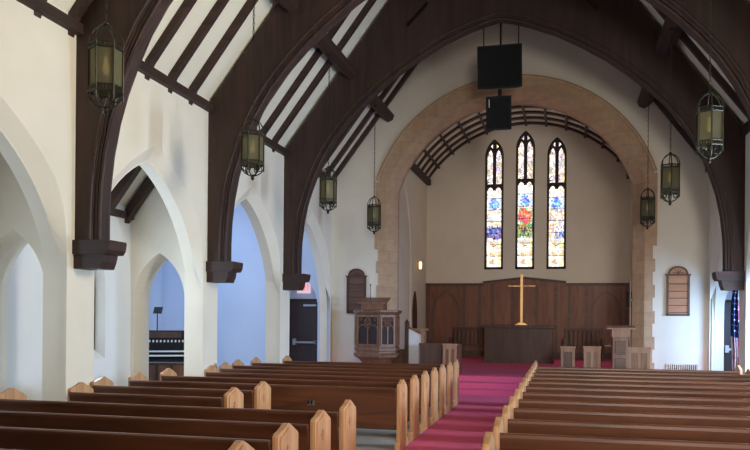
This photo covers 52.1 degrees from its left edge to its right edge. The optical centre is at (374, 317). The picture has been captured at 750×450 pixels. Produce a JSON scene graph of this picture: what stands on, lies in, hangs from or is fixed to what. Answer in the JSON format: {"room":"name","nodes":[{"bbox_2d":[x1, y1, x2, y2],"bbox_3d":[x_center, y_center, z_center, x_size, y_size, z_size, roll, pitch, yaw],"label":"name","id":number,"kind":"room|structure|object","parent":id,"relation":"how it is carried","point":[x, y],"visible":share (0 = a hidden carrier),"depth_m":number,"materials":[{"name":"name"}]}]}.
{"room":"church","nodes":[
{"label":"church","id":0,"kind":"room"},
{"bbox_2d":[0,152,42,392],"bbox_3d":[-4.544,-1.039,10.006,1.500,5.400,0.520,0,0,14],"label":"wall","id":1,"kind":"structure","parent":0,"point":[18,228],"depth_m":9.79,"materials":[{"name":"beige paint"}]},
{"bbox_2d":[7,204,130,399],"bbox_3d":[-6.437,-1.155,5.550,0.450,5.600,16.900,0,0,14],"label":"wall","id":2,"kind":"structure","parent":0,"point":[112,287],"depth_m":11.15,"materials":[{"name":"white paint"}]},
{"bbox_2d":[94,277,103,358],"bbox_3d":[-4.755,-0.370,12.065,0.278,2.140,1.360,0,0,14],"label":"window","id":3,"kind":"structure","parent":2,"relation":"in","point":[97,355],"depth_m":12.71,"materials":[{"name":"white"}]},
{"bbox_2d":[110,209,133,219],"bbox_3d":[-6.224,-1.773,5.344,0.070,0.120,16.600,0,0,14],"label":"trim","id":4,"kind":"structure","parent":2,"relation":"attached to","point":[117,213],"depth_m":12.99,"materials":[{"name":"wood"}]},
{"bbox_2d":[118,169,146,205],"bbox_3d":[-5.710,-2.719,5.374,1.220,1.820,16.900,0,0,14],"label":"ceiling","id":5,"kind":"structure","parent":0,"point":[142,175],"depth_m":13.11,"materials":[{"name":"paint"}]},
{"bbox_2d":[110,165,141,213],"bbox_3d":[-3.935,-2.433,12.547,1.055,1.640,0.140,0,0,14],"label":"rafter","id":6,"kind":"object","parent":5,"relation":"attached to","point":[123,185],"visible":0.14,"depth_m":12.55,"materials":[{"name":"wood"}]},
{"bbox_2d":[125,175,154,223],"bbox_3d":[-3.783,-2.432,13.169,1.055,1.640,0.140,0,0,14],"label":"rafter","id":7,"kind":"object","parent":5,"relation":"attached to","point":[146,187],"visible":0.36,"depth_m":13.19,"materials":[{"name":"wood"}]},
{"bbox_2d":[149,266,162,329],"bbox_3d":[-6.917,-1.159,17.943,0.300,5.600,7.140,0,0,14],"label":"wall","id":8,"kind":"structure","parent":0,"point":[155,300],"depth_m":21.05,"materials":[{"name":"blue paint"}]},
{"bbox_2d":[130,186,184,379],"bbox_3d":[-3.672,-1.031,13.551,1.500,5.400,0.520,0,0,14],"label":"wall","id":9,"kind":"structure","parent":0,"point":[154,240],"depth_m":13.40,"materials":[{"name":"beige paint"}]},
{"bbox_2d":[0,0,332,400],"bbox_3d":[-4.134,-1.285,8.619,0.345,5.900,23.960,0,0,14],"label":"wall","id":10,"kind":"structure","parent":0,"point":[161,133],"depth_m":10.50,"materials":[{"name":"beige paint"}]},
{"bbox_2d":[72,0,172,269],"bbox_3d":[0.806,-5.159,8.586,9.240,9.191,0.400,0,0,14],"label":"roof truss","id":11,"kind":"object","parent":10,"relation":"attached to","point":[137,21],"visible":0.94,"depth_m":9.49,"materials":[{"name":"wood"}]},
{"bbox_2d":[16,0,332,178],"bbox_3d":[-3.901,-3.568,8.556,0.100,0.130,23.940,0,0,14],"label":"trim","id":12,"kind":"structure","parent":10,"relation":"attached to","point":[46,9],"depth_m":11.11,"materials":[{"name":"wood"}]},
{"bbox_2d":[206,0,749,282],"bbox_3d":[1.678,-5.152,12.131,9.240,9.191,0.400,0,0,14],"label":"roof truss","id":13,"kind":"object","parent":10,"relation":"attached to","point":[285,38],"visible":0.91,"depth_m":12.82,"materials":[{"name":"wood"}]},
{"bbox_2d":[275,0,299,12],"bbox_3d":[-1.819,-5.219,11.111,0.360,0.336,3.350,0,0,14],"label":"purlin","id":14,"kind":"object","parent":13,"relation":"attached to","point":[290,6],"visible":1,"depth_m":12.54,"materials":[{"name":"wood"}]},
{"bbox_2d":[241,0,264,180],"bbox_3d":[-1.752,-3.487,11.055,0.309,3.045,0.348,0,0,14],"label":"pendant lantern","id":15,"kind":"object","parent":14,"relation":"hanging from","point":[252,144],"visible":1,"depth_m":10.98,"materials":[{"name":"brown metal"}]},
{"bbox_2d":[315,34,356,78],"bbox_3d":[-0.948,-5.211,14.656,0.360,0.336,3.350,0,0,14],"label":"purlin","id":16,"kind":"object","parent":13,"relation":"attached to","point":[325,44],"visible":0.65,"depth_m":15.09,"materials":[{"name":"wood"}]},
{"bbox_2d":[319,54,336,213],"bbox_3d":[-0.881,-3.480,14.600,0.309,3.045,0.348,0,0,14],"label":"pendant lantern","id":17,"kind":"object","parent":16,"relation":"hanging from","point":[327,187],"visible":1,"depth_m":14.54,"materials":[{"name":"brown metal"}]},
{"bbox_2d":[655,16,682,57],"bbox_3d":[5.175,-5.159,13.150,0.360,0.336,3.350,0,0,14],"label":"purlin","id":18,"kind":"object","parent":13,"relation":"attached to","point":[662,49],"visible":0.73,"depth_m":13.94,"materials":[{"name":"wood"}]},
{"bbox_2d":[660,27,680,204],"bbox_3d":[5.062,-3.430,13.138,0.309,3.045,0.348,0,0,14],"label":"pendant lantern","id":19,"kind":"object","parent":18,"relation":"hanging from","point":[670,174],"visible":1,"depth_m":13.06,"materials":[{"name":"brown metal"}]},
{"bbox_3d":[4.304,-5.167,9.606,0.360,0.336,3.350,0,0,14],"label":"purlin","id":20,"kind":"object","parent":13,"relation":"attached to","visible":0},
{"bbox_2d":[695,0,723,163],"bbox_3d":[4.191,-3.437,9.594,0.309,3.045,0.348,0,0,14],"label":"pendant lantern","id":21,"kind":"object","parent":20,"relation":"hanging from","point":[709,122],"visible":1,"depth_m":9.50,"materials":[{"name":"brown metal"}]},
{"bbox_2d":[282,0,745,290],"bbox_3d":[2.549,-5.144,15.675,9.240,9.191,0.400,0,0,14],"label":"roof truss","id":22,"kind":"object","parent":10,"relation":"attached to","point":[405,33],"visible":0.96,"depth_m":15.47,"materials":[{"name":"wood"}]},
{"bbox_2d":[369,95,393,121],"bbox_3d":[-0.076,-5.204,18.200,0.360,0.336,3.350,0,0,14],"label":"purlin","id":23,"kind":"object","parent":22,"relation":"attached to","point":[382,110],"visible":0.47,"depth_m":18.86,"materials":[{"name":"wood"}]},
{"bbox_2d":[367,106,380,233],"bbox_3d":[-0.012,-3.473,18.134,0.309,3.045,0.348,0,0,14],"label":"pendant lantern","id":24,"kind":"object","parent":23,"relation":"hanging from","point":[373,212],"visible":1,"depth_m":18.06,"materials":[{"name":"brown metal"}]},
{"bbox_2d":[637,87,654,108],"bbox_3d":[6.046,-5.152,16.695,0.360,0.336,3.350,0,0,14],"label":"purlin","id":25,"kind":"object","parent":22,"relation":"attached to","point":[643,99],"visible":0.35,"depth_m":17.75,"materials":[{"name":"wood"}]},
{"bbox_2d":[640,91,655,229],"bbox_3d":[5.931,-3.422,16.673,0.309,3.045,0.348,0,0,14],"label":"pendant lantern","id":26,"kind":"object","parent":25,"relation":"hanging from","point":[647,206],"visible":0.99,"depth_m":16.59,"materials":[{"name":"brown metal"}]},
{"bbox_2d":[48,0,405,174],"bbox_3d":[-1.810,-6.684,8.049,4.850,6.626,24.540,0,0,14],"label":"ceiling","id":27,"kind":"structure","parent":0,"point":[241,41],"depth_m":12.86,"materials":[{"name":"paint"}]},
{"bbox_2d":[34,0,46,18],"bbox_3d":[-1.625,-6.613,8.281,4.600,6.357,0.120,0,0,14],"label":"rafter","id":28,"kind":"object","parent":27,"relation":"attached to","point":[37,14],"visible":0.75,"depth_m":8.83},
{"bbox_2d":[68,0,91,37],"bbox_3d":[-1.477,-6.612,8.883,4.600,6.357,0.120,0,0,14],"label":"rafter","id":29,"kind":"object","parent":27,"relation":"attached to","point":[79,7],"visible":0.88,"depth_m":9.37,"materials":[{"name":"wood"}]},
{"bbox_2d":[87,0,124,115],"bbox_3d":[-2.624,-3.495,7.511,0.309,3.045,0.348,0,0,14],"label":"pendant lantern","id":30,"kind":"object","parent":27,"relation":"hanging from","point":[105,63],"visible":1,"depth_m":7.42,"materials":[{"name":"brown metal"}]},
{"bbox_2d":[145,0,196,80],"bbox_3d":[-1.055,-6.608,10.602,4.600,6.357,0.120,0,0,14],"label":"rafter","id":31,"kind":"object","parent":27,"relation":"attached to","point":[186,6],"visible":0.88,"depth_m":11.03,"materials":[{"name":"wood"}]},
{"bbox_2d":[168,0,228,93],"bbox_3d":[-0.895,-6.607,11.252,4.600,6.357,0.120,0,0,14],"label":"rafter","id":32,"kind":"object","parent":27,"relation":"attached to","point":[218,7],"visible":0.88,"depth_m":11.66,"materials":[{"name":"wood"}]},
{"bbox_2d":[189,0,257,104],"bbox_3d":[-0.735,-6.605,11.903,4.600,6.357,0.120,0,0,14],"label":"rafter","id":33,"kind":"object","parent":27,"relation":"attached to","point":[247,7],"visible":0.88,"depth_m":12.28,"materials":[{"name":"wood"}]},
{"bbox_2d":[261,12,350,135],"bbox_3d":[-0.023,-6.599,14.797,4.600,6.357,0.120,0,0,14],"label":"rafter","id":34,"kind":"object","parent":27,"relation":"attached to","point":[311,62],"visible":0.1,"depth_m":15.12,"materials":[{"name":"wood"}]},
{"bbox_2d":[272,0,376,151],"bbox_3d":[0.137,-6.598,15.447,4.600,6.357,0.120,0,0,14],"label":"rafter","id":35,"kind":"object","parent":27,"relation":"attached to","point":[370,3],"visible":0.9,"depth_m":15.71,"materials":[{"name":"wood"}]},
{"bbox_2d":[318,106,366,177],"bbox_3d":[0.853,-6.592,18.361,4.600,6.357,0.120,0,0,14],"label":"rafter","id":36,"kind":"object","parent":27,"relation":"attached to","point":[352,123],"visible":0.17,"depth_m":18.73,"materials":[{"name":"wood"}]},
{"bbox_2d":[325,77,398,174],"bbox_3d":[1.013,-6.590,19.011,4.600,6.357,0.120,0,0,14],"label":"rafter","id":37,"kind":"object","parent":27,"relation":"attached to","point":[386,90],"visible":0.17,"depth_m":19.33,"materials":[{"name":"wood"}]},
{"bbox_2d":[332,64,417,176],"bbox_3d":[1.149,-6.589,19.565,4.600,6.357,0.120,0,0,14],"label":"rafter","id":38,"kind":"object","parent":27,"relation":"attached to","point":[407,74],"visible":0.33,"depth_m":19.83,"materials":[{"name":"wood"}]},
{"bbox_2d":[477,23,521,89],"bbox_3d":[2.669,-6.828,16.229,0.923,4.059,0.800,0,0,14],"label":"loudspeaker","id":39,"kind":"object","parent":27,"relation":"hanging from","point":[498,66],"visible":1,"depth_m":15.95,"materials":[{"name":"black fabric"}]},
{"bbox_2d":[486,89,511,130],"bbox_3d":[2.620,-4.363,16.159,0.525,0.890,0.566,0,0,14],"label":"loudspeaker","id":40,"kind":"object","parent":39,"relation":"hanging from","point":[498,108],"visible":1,"depth_m":15.96,"materials":[{"name":"black fabric"}]},
{"bbox_2d":[487,97,509,127],"bbox_3d":[2.570,-4.245,15.960,0.460,0.600,0.015,0,13,14],"label":"grille","id":41,"kind":"object","parent":40,"relation":"attached to","point":[498,108],"depth_m":15.95,"materials":[{"name":"black fabric"}]},
{"bbox_2d":[479,45,519,86],"bbox_3d":[2.590,-5.213,15.964,0.840,0.780,0.055,0,15,14],"label":"grille","id":42,"kind":"object","parent":39,"relation":"attached to","point":[499,65],"depth_m":15.94,"materials":[{"name":"black fabric"}]},
{"bbox_2d":[338,402,454,449],"bbox_3d":[-0.034,1.800,11.693,17.000,0.200,32.500,0,0,14],"label":"floor","id":43,"kind":"structure","parent":0,"point":[366,439],"depth_m":10.76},
{"bbox_2d":[0,440,254,449],"bbox_3d":[-2.745,1.230,5.410,3.909,0.893,0.510,0,0,14],"label":"pew","id":44,"kind":"object","parent":43,"relation":"on","point":[238,444],"visible":1,"depth_m":4.96,"materials":[{"name":"brown wood"}]},
{"bbox_2d":[0,423,297,449],"bbox_3d":[-2.540,1.232,6.245,3.909,0.893,0.510,0,0,14],"label":"pew","id":45,"kind":"object","parent":43,"relation":"on","point":[285,437],"visible":1,"depth_m":5.86,"materials":[{"name":"brown wood"}]},
{"bbox_2d":[68,382,243,407],"bbox_3d":[-2.563,1.232,8.907,2.054,0.893,0.510,0,0,14],"label":"pew","id":46,"kind":"object","parent":43,"relation":"on","point":[80,392],"visible":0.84,"depth_m":8.68,"materials":[{"name":"brown wood"}]},
{"bbox_2d":[153,307,162,329],"bbox_3d":[-5.182,0.705,18.215,0.443,1.897,0.412,0,0,14],"label":"music stand","id":47,"kind":"object","parent":43,"relation":"on","point":[157,310],"visible":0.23,"depth_m":18.27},
{"bbox_2d":[0,410,330,449],"bbox_3d":[-2.335,1.234,7.080,3.909,0.893,0.510,0,0,14],"label":"pew","id":48,"kind":"object","parent":43,"relation":"on","point":[320,424],"visible":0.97,"depth_m":6.71,"materials":[{"name":"brown wood"}]},
{"bbox_2d":[149,330,183,361],"bbox_3d":[-4.680,0.980,17.132,1.660,1.360,0.700,0,0,-14],"label":"organ console","id":49,"kind":"object","parent":43,"relation":"on","point":[164,345],"visible":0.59,"depth_m":17.13,"materials":[{"name":"brown wood"}]},
{"bbox_2d":[149,362,183,380],"bbox_3d":[-3.930,1.277,15.002,1.320,0.780,0.330,0,0,2],"label":"desk","id":50,"kind":"object","parent":43,"relation":"on","point":[155,368],"visible":0.12,"depth_m":14.86,"materials":[{"name":"brown wood"}]},
{"bbox_2d":[0,388,355,449],"bbox_3d":[-2.130,1.235,7.915,3.909,0.893,0.510,0,0,14],"label":"pew","id":51,"kind":"object","parent":43,"relation":"on","point":[11,399],"visible":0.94,"depth_m":7.60,"materials":[{"name":"brown wood"}]},
{"bbox_2d":[91,376,270,408],"bbox_3d":[-2.488,1.232,9.774,2.324,0.893,0.510,0,0,14],"label":"pew","id":52,"kind":"object","parent":43,"relation":"on","point":[262,391],"visible":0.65,"depth_m":9.53,"materials":[{"name":"brown wood"}]},
{"bbox_2d":[128,372,407,449],"bbox_3d":[-1.514,1.241,10.420,3.909,0.893,0.510,0,0,14],"label":"pew","id":53,"kind":"object","parent":43,"relation":"on","point":[375,407],"visible":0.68,"depth_m":9.96,"materials":[{"name":"brown wood"}]},
{"bbox_2d":[307,400,313,404],"bbox_3d":[-0.841,1.112,9.978,0.090,0.062,0.068,0,0,14],"label":"cup holder","id":54,"kind":"object","parent":53,"relation":"attached to","point":[309,402],"visible":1,"depth_m":9.96,"materials":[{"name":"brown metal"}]},
{"bbox_2d":[160,368,419,440],"bbox_3d":[-1.308,1.242,11.255,3.909,0.893,0.510,0,0,14],"label":"pew","id":55,"kind":"object","parent":43,"relation":"on","point":[168,374],"visible":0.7,"depth_m":10.87,"materials":[{"name":"brown wood"}]},
{"bbox_2d":[204,365,429,431],"bbox_3d":[-0.957,1.245,12.055,3.609,0.893,0.510,0,0,14],"label":"pew","id":56,"kind":"object","parent":43,"relation":"on","point":[211,371],"visible":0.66,"depth_m":11.68,"materials":[{"name":"brown wood"}]},
{"bbox_2d":[219,362,438,423],"bbox_3d":[-0.825,1.246,12.908,3.759,0.893,0.510,0,0,14],"label":"pew","id":57,"kind":"object","parent":43,"relation":"on","point":[225,367],"visible":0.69,"depth_m":12.54,"materials":[{"name":"brown wood"}]},
{"bbox_2d":[232,359,445,417],"bbox_3d":[-0.692,1.248,13.761,3.909,0.893,0.510,0,0,14],"label":"pew","id":58,"kind":"object","parent":43,"relation":"on","point":[237,364],"visible":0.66,"depth_m":13.36,"materials":[{"name":"brown wood"}]},
{"bbox_2d":[251,357,452,411],"bbox_3d":[-0.487,1.249,14.596,3.909,0.893,0.510,0,0,14],"label":"pew","id":59,"kind":"object","parent":43,"relation":"on","point":[256,361],"visible":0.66,"depth_m":14.24,"materials":[{"name":"brown wood"}]},
{"bbox_2d":[282,356,458,405],"bbox_3d":[-0.121,1.252,15.392,3.579,0.893,0.510,0,0,14],"label":"pew","id":60,"kind":"object","parent":43,"relation":"on","point":[286,359],"visible":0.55,"depth_m":15.02,"materials":[{"name":"brown wood"}]},
{"bbox_2d":[402,402,507,449],"bbox_3d":[0.051,1.694,5.596,1.445,0.012,19.700,0,0,14],"label":"carpet runner","id":61,"kind":"object","parent":43,"relation":"on","point":[464,427],"visible":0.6,"depth_m":11.62,"materials":[{"name":"carpet"}]},
{"bbox_2d":[446,394,509,403],"bbox_3d":[2.550,1.716,15.918,4.400,0.012,1.540,0,0,14],"label":"carpet","id":62,"kind":"object","parent":43,"relation":"on","point":[462,398],"visible":0.29,"depth_m":15.94,"materials":[{"name":"carpet"}]},
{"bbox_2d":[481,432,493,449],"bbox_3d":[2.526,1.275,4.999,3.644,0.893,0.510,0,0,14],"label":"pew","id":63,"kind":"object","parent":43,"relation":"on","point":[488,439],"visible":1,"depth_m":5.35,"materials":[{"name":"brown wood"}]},
{"bbox_2d":[492,417,749,449],"bbox_3d":[2.732,1.277,5.834,3.644,0.893,0.510,0,0,14],"label":"pew","id":64,"kind":"object","parent":43,"relation":"on","point":[502,441],"visible":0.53,"depth_m":5.85,"materials":[{"name":"brown wood"}]},
{"bbox_2d":[501,405,749,442],"bbox_3d":[2.937,1.278,6.669,3.644,0.893,0.510,0,0,14],"label":"pew","id":65,"kind":"object","parent":43,"relation":"on","point":[526,426],"visible":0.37,"depth_m":6.61,"materials":[{"name":"brown wood"}]},
{"bbox_2d":[508,396,749,427],"bbox_3d":[3.142,1.280,7.504,3.644,0.893,0.510,0,0,14],"label":"pew","id":66,"kind":"object","parent":43,"relation":"on","point":[515,413],"visible":0.31,"depth_m":7.42,"materials":[{"name":"brown wood"}]},
{"bbox_2d":[514,389,749,415],"bbox_3d":[3.348,1.282,8.339,3.644,0.893,0.510,0,0,14],"label":"pew","id":67,"kind":"object","parent":43,"relation":"on","point":[520,403],"visible":0.25,"depth_m":8.23,"materials":[{"name":"brown wood"}]},
{"bbox_2d":[518,383,749,406],"bbox_3d":[3.553,1.284,9.175,3.644,0.893,0.510,0,0,14],"label":"pew","id":68,"kind":"object","parent":43,"relation":"on","point":[523,395],"visible":0.27,"depth_m":9.05,"materials":[{"name":"brown wood"}]},
{"bbox_2d":[522,378,749,398],"bbox_3d":[3.758,1.286,10.010,3.644,0.893,0.510,0,0,14],"label":"pew","id":69,"kind":"object","parent":43,"relation":"on","point":[572,390],"visible":0.24,"depth_m":9.86,"materials":[{"name":"brown wood"}]},
{"bbox_2d":[525,373,749,392],"bbox_3d":[3.964,1.287,10.845,3.644,0.893,0.510,0,0,14],"label":"pew","id":70,"kind":"object","parent":43,"relation":"on","point":[529,383],"visible":0.18,"depth_m":10.67,"materials":[{"name":"brown wood"}]},
{"bbox_2d":[534,361,742,373],"bbox_3d":[4.785,1.294,14.185,3.644,0.893,0.510,0,0,14],"label":"pew","id":71,"kind":"object","parent":43,"relation":"on","point":[738,370],"visible":0.2,"depth_m":13.90,"materials":[{"name":"brown wood"}]},
{"bbox_2d":[528,370,749,386],"bbox_3d":[4.169,1.289,11.680,3.644,0.893,0.510,0,0,14],"label":"pew","id":72,"kind":"object","parent":43,"relation":"on","point":[550,379],"visible":0.26,"depth_m":11.48,"materials":[{"name":"brown wood"}]},
{"bbox_2d":[530,366,749,381],"bbox_3d":[4.374,1.291,12.515,3.644,0.893,0.510,0,0,14],"label":"pew","id":73,"kind":"object","parent":43,"relation":"on","point":[680,378],"visible":0.22,"depth_m":12.29,"materials":[{"name":"brown wood"}]},
{"bbox_2d":[532,363,749,377],"bbox_3d":[4.580,1.292,13.350,3.644,0.893,0.510,0,0,14],"label":"pew","id":74,"kind":"object","parent":43,"relation":"on","point":[747,373],"visible":0.2,"depth_m":13.09,"materials":[{"name":"brown wood"}]},
{"bbox_2d":[730,291,738,369],"bbox_3d":[7.807,0.491,16.564,0.340,2.550,0.332,0,0,14],"label":"flag","id":75,"kind":"object","parent":43,"relation":"on","point":[734,320],"visible":0.8,"depth_m":16.52,"materials":[{"name":"multicoloured fabric"}]},
{"bbox_2d":[398,169,426,348],"bbox_3d":[0.842,-1.543,23.872,0.350,6.500,7.280,0,0,14],"label":"wall","id":76,"kind":"structure","parent":0,"point":[413,193],"depth_m":24.75,"materials":[{"name":"beige paint"}]},
{"bbox_2d":[412,291,416,328],"bbox_3d":[1.302,0.246,25.197,0.030,2.210,0.700,0,0,14],"label":"door","id":77,"kind":"structure","parent":76,"relation":"in","point":[414,307],"depth_m":25.08,"materials":[{"name":"brown wood"}]},
{"bbox_2d":[417,261,421,269],"bbox_3d":[1.504,-1.737,25.739,0.140,0.300,0.120,0,0,14],"label":"wall sconce","id":78,"kind":"object","parent":76,"relation":"attached to","point":[419,263],"visible":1,"depth_m":25.70,"materials":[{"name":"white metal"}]},
{"bbox_2d":[162,23,728,370],"bbox_3d":[1.636,-4.036,19.790,16.080,11.500,0.520,0,0,14],"label":"wall","id":79,"kind":"structure","parent":0,"point":[682,225],"depth_m":19.44,"materials":[{"name":"beige paint"}]},
{"bbox_2d":[289,287,317,360],"bbox_3d":[-1.904,0.084,20.863,1.480,3.200,0.250,0,0,14],"label":"door","id":80,"kind":"structure","parent":79,"relation":"in","point":[303,318],"depth_m":20.84,"materials":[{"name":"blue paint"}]},
{"bbox_2d":[297,282,310,292],"bbox_3d":[-1.926,-0.796,20.785,0.380,0.300,0.076,0,0,14],"label":"exit sign","id":81,"kind":"object","parent":79,"relation":"attached to","point":[307,289],"visible":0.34,"depth_m":20.74,"materials":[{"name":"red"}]},
{"bbox_2d":[346,268,366,313],"bbox_3d":[-0.487,-0.682,20.006,0.560,1.176,0.057,0,0,14],"label":"hymn board","id":82,"kind":"object","parent":79,"relation":"attached to","point":[356,278],"visible":0.94,"depth_m":20.01,"materials":[{"name":"brown wood"}]},
{"bbox_2d":[375,74,657,368],"bbox_3d":[3.409,-2.327,19.271,6.900,7.392,0.514,0,0,14],"label":"arch","id":83,"kind":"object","parent":79,"relation":"attached to","point":[577,102],"depth_m":18.92,"materials":[{"name":"stone"}]},
{"bbox_2d":[442,356,611,395],"bbox_3d":[3.952,1.554,21.613,9.200,0.360,10.170,0,0,14],"label":"carpet","id":84,"kind":"structure","parent":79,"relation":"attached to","point":[476,377],"depth_m":18.23,"materials":[{"name":"carpet"}]},
{"bbox_2d":[353,297,401,362],"bbox_3d":[0.012,0.425,19.171,1.254,1.830,1.120,0,0,14],"label":"pulpit","id":85,"kind":"object","parent":84,"relation":"on","point":[377,328],"visible":0.98,"depth_m":18.77,"materials":[{"name":"brown wood"}]},
{"bbox_2d":[391,319,428,363],"bbox_3d":[0.908,0.698,19.676,1.000,1.300,0.950,0,0,14],"label":"stair","id":86,"kind":"structure","parent":84,"relation":"on","point":[410,354],"depth_m":19.23,"materials":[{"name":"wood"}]},
{"bbox_2d":[419,343,441,363],"bbox_3d":[1.358,0.992,18.643,0.570,0.720,0.120,0,0,14],"label":"screen","id":87,"kind":"object","parent":84,"relation":"on","point":[430,353],"visible":0.63,"depth_m":18.60,"materials":[{"name":"brown wood"}]},
{"bbox_2d":[442,343,461,371],"bbox_3d":[1.897,0.996,18.825,0.370,0.720,0.930,0,0,14],"label":"screen","id":88,"kind":"object","parent":84,"relation":"on","point":[451,352],"visible":0.62,"depth_m":18.41,"materials":[{"name":"brown wood"}]},
{"bbox_2d":[450,327,484,345],"bbox_3d":[3.188,0.852,25.809,1.270,1.030,0.450,0,0,14],"label":"bench","id":89,"kind":"object","parent":84,"relation":"on","point":[452,339],"visible":0.71,"depth_m":25.95,"materials":[{"name":"brown wood"}]},
{"bbox_2d":[482,325,555,363],"bbox_3d":[4.363,0.807,23.300,2.160,1.140,0.860,0,0,14],"label":"altar","id":90,"kind":"object","parent":84,"relation":"on","point":[528,344],"visible":0.99,"depth_m":22.93,"materials":[{"name":"brown wood"}]},
{"bbox_2d":[515,274,526,324],"bbox_3d":[4.424,-0.532,23.165,0.800,1.540,0.240,0,0,14],"label":"cross","id":91,"kind":"object","parent":90,"relation":"on","point":[521,275],"visible":0.99,"depth_m":23.15,"materials":[{"name":"gold metal"}]},
{"bbox_2d":[560,346,575,366],"bbox_3d":[4.474,1.018,17.831,0.350,0.720,0.930,0,0,14],"label":"screen","id":92,"kind":"object","parent":84,"relation":"on","point":[567,352],"visible":0.65,"depth_m":17.40,"materials":[{"name":"brown wood"}]},
{"bbox_2d":[564,328,604,360],"bbox_3d":[6.780,0.883,24.925,1.270,1.030,0.450,0,0,14],"label":"bench","id":93,"kind":"object","parent":84,"relation":"on","point":[566,329],"visible":0.85,"depth_m":25.05,"materials":[{"name":"brown wood"}]},
{"bbox_2d":[583,346,601,367],"bbox_3d":[4.949,1.022,17.503,0.410,0.720,0.120,0,0,14],"label":"pedestal","id":94,"kind":"object","parent":84,"relation":"on","point":[592,354],"visible":0.65,"depth_m":17.46,"materials":[{"name":"brown wood"}]},
{"bbox_2d":[604,325,635,368],"bbox_3d":[5.440,0.786,17.084,0.640,1.200,0.500,0,0,14],"label":"lectern","id":95,"kind":"object","parent":84,"relation":"on","point":[620,334],"visible":0.8,"depth_m":16.91,"materials":[{"name":"brown wood"}]},
{"bbox_2d":[628,347,650,368],"bbox_3d":[5.998,1.031,17.559,0.500,0.720,0.930,0,0,14],"label":"screen","id":96,"kind":"object","parent":84,"relation":"on","point":[638,357],"visible":0.61,"depth_m":17.12,"materials":[{"name":"brown wood"}]},
{"bbox_2d":[626,292,631,306],"bbox_3d":[6.208,-0.427,18.741,0.140,0.360,0.120,0,0,14],"label":"wall speaker","id":97,"kind":"object","parent":79,"relation":"attached to","point":[627,293],"visible":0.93,"depth_m":18.69,"materials":[{"name":"metal"}]},
{"bbox_2d":[665,266,690,315],"bbox_3d":[7.155,-0.617,18.127,0.560,1.176,0.057,0,0,14],"label":"hymn board","id":98,"kind":"object","parent":79,"relation":"attached to","point":[677,278],"visible":1,"depth_m":18.12,"materials":[{"name":"brown wood"}]},
{"bbox_2d":[666,363,697,369],"bbox_3d":[7.245,1.182,18.114,0.700,0.160,0.036,0,0,14],"label":"air vent","id":99,"kind":"object","parent":79,"relation":"in","point":[668,366],"visible":0.88,"depth_m":18.11,"materials":[{"name":"metal"}]},
{"bbox_2d":[724,291,733,370],"bbox_3d":[8.651,0.173,18.267,1.480,3.200,0.250,0,0,14],"label":"door","id":100,"kind":"structure","parent":79,"relation":"in","point":[727,307],"depth_m":18.30,"materials":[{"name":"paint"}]},
{"bbox_2d":[415,108,615,175],"bbox_3d":[4.370,-5.923,23.055,7.600,2.280,7.360,0,0,14],"label":"ceiling","id":101,"kind":"structure","parent":0,"point":[526,109],"depth_m":25.51,"materials":[{"name":"paint"}]},
{"bbox_2d":[410,105,628,185],"bbox_3d":[4.411,-5.690,23.228,7.010,2.055,6.795,0,0,14],"label":"ribs","id":102,"kind":"object","parent":101,"relation":"attached to","point":[415,168],"visible":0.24,"depth_m":25.55,"materials":[{"name":"wood"}]},
{"bbox_2d":[426,124,630,282],"bbox_3d":[5.259,-2.855,26.775,7.520,9.200,0.500,0,0,14],"label":"wall","id":103,"kind":"structure","parent":0,"point":[598,192],"depth_m":26.43,"materials":[{"name":"beige paint"}]},
{"bbox_2d":[484,139,503,269],"bbox_3d":[4.179,-3.935,26.888,0.650,4.560,0.140,0,0,14],"label":"window","id":104,"kind":"structure","parent":103,"relation":"in","point":[494,156],"depth_m":26.89,"materials":[{"name":"multicoloured glass"}]},
{"bbox_2d":[515,131,534,268],"bbox_3d":[5.214,-4.051,26.634,0.650,4.810,0.140,0,0,14],"label":"window","id":105,"kind":"structure","parent":103,"relation":"in","point":[525,147],"depth_m":26.63,"materials":[{"name":"multicoloured glass"}]},
{"bbox_2d":[426,277,629,358],"bbox_3d":[5.159,-0.004,26.469,6.900,2.775,0.130,0,0,14],"label":"panelling","id":106,"kind":"object","parent":103,"relation":"attached to","point":[561,304],"visible":0.84,"depth_m":26.43,"materials":[{"name":"brown wood"}]},
{"bbox_2d":[546,137,566,268],"bbox_3d":[6.242,-3.907,26.381,0.650,4.540,0.140,0,0,14],"label":"window","id":107,"kind":"structure","parent":103,"relation":"in","point":[557,153],"depth_m":26.38,"materials":[{"name":"multicoloured glass"}]},
{"bbox_2d":[630,184,631,346],"bbox_3d":[7.829,-1.484,22.155,0.300,6.500,7.280,0,0,14],"label":"wall","id":108,"kind":"structure","parent":0,"point":[631,184],"depth_m":25.40,"materials":[{"name":"beige paint"}]},
{"bbox_2d":[636,0,749,127],"bbox_3d":[2.899,-6.644,6.891,4.850,6.626,24.540,0,0,14],"label":"ceiling","id":109,"kind":"structure","parent":0,"point":[686,53],"depth_m":14.57,"materials":[{"name":"paint"}]},
{"bbox_2d":[641,86,701,159],"bbox_3d":[5.616,-6.551,18.466,4.600,6.357,0.120,0,0,14],"label":"rafter","id":110,"kind":"object","parent":109,"relation":"attached to","point":[660,106],"visible":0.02,"depth_m":18.06,"materials":[{"name":"wood"}]},
{"bbox_2d":[652,6,748,119],"bbox_3d":[4.604,-6.560,14.349,4.600,6.357,0.120,0,0,14],"label":"rafter","id":111,"kind":"object","parent":109,"relation":"attached to","point":[684,38],"visible":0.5,"depth_m":13.94,"materials":[{"name":"wood"}]},
{"bbox_2d":[708,132,749,373],"bbox_3d":[5.135,-1.206,6.340,0.345,5.900,23.960,0,0,14],"label":"wall","id":112,"kind":"structure","parent":0,"point":[715,236],"depth_m":17.25,"materials":[{"name":"beige paint"}]},
{"bbox_2d":[705,120,749,171],"bbox_3d":[4.936,-3.493,6.383,0.100,0.130,23.940,0,0,14],"label":"trim","id":113,"kind":"structure","parent":112,"relation":"attached to","point":[745,129],"depth_m":14.11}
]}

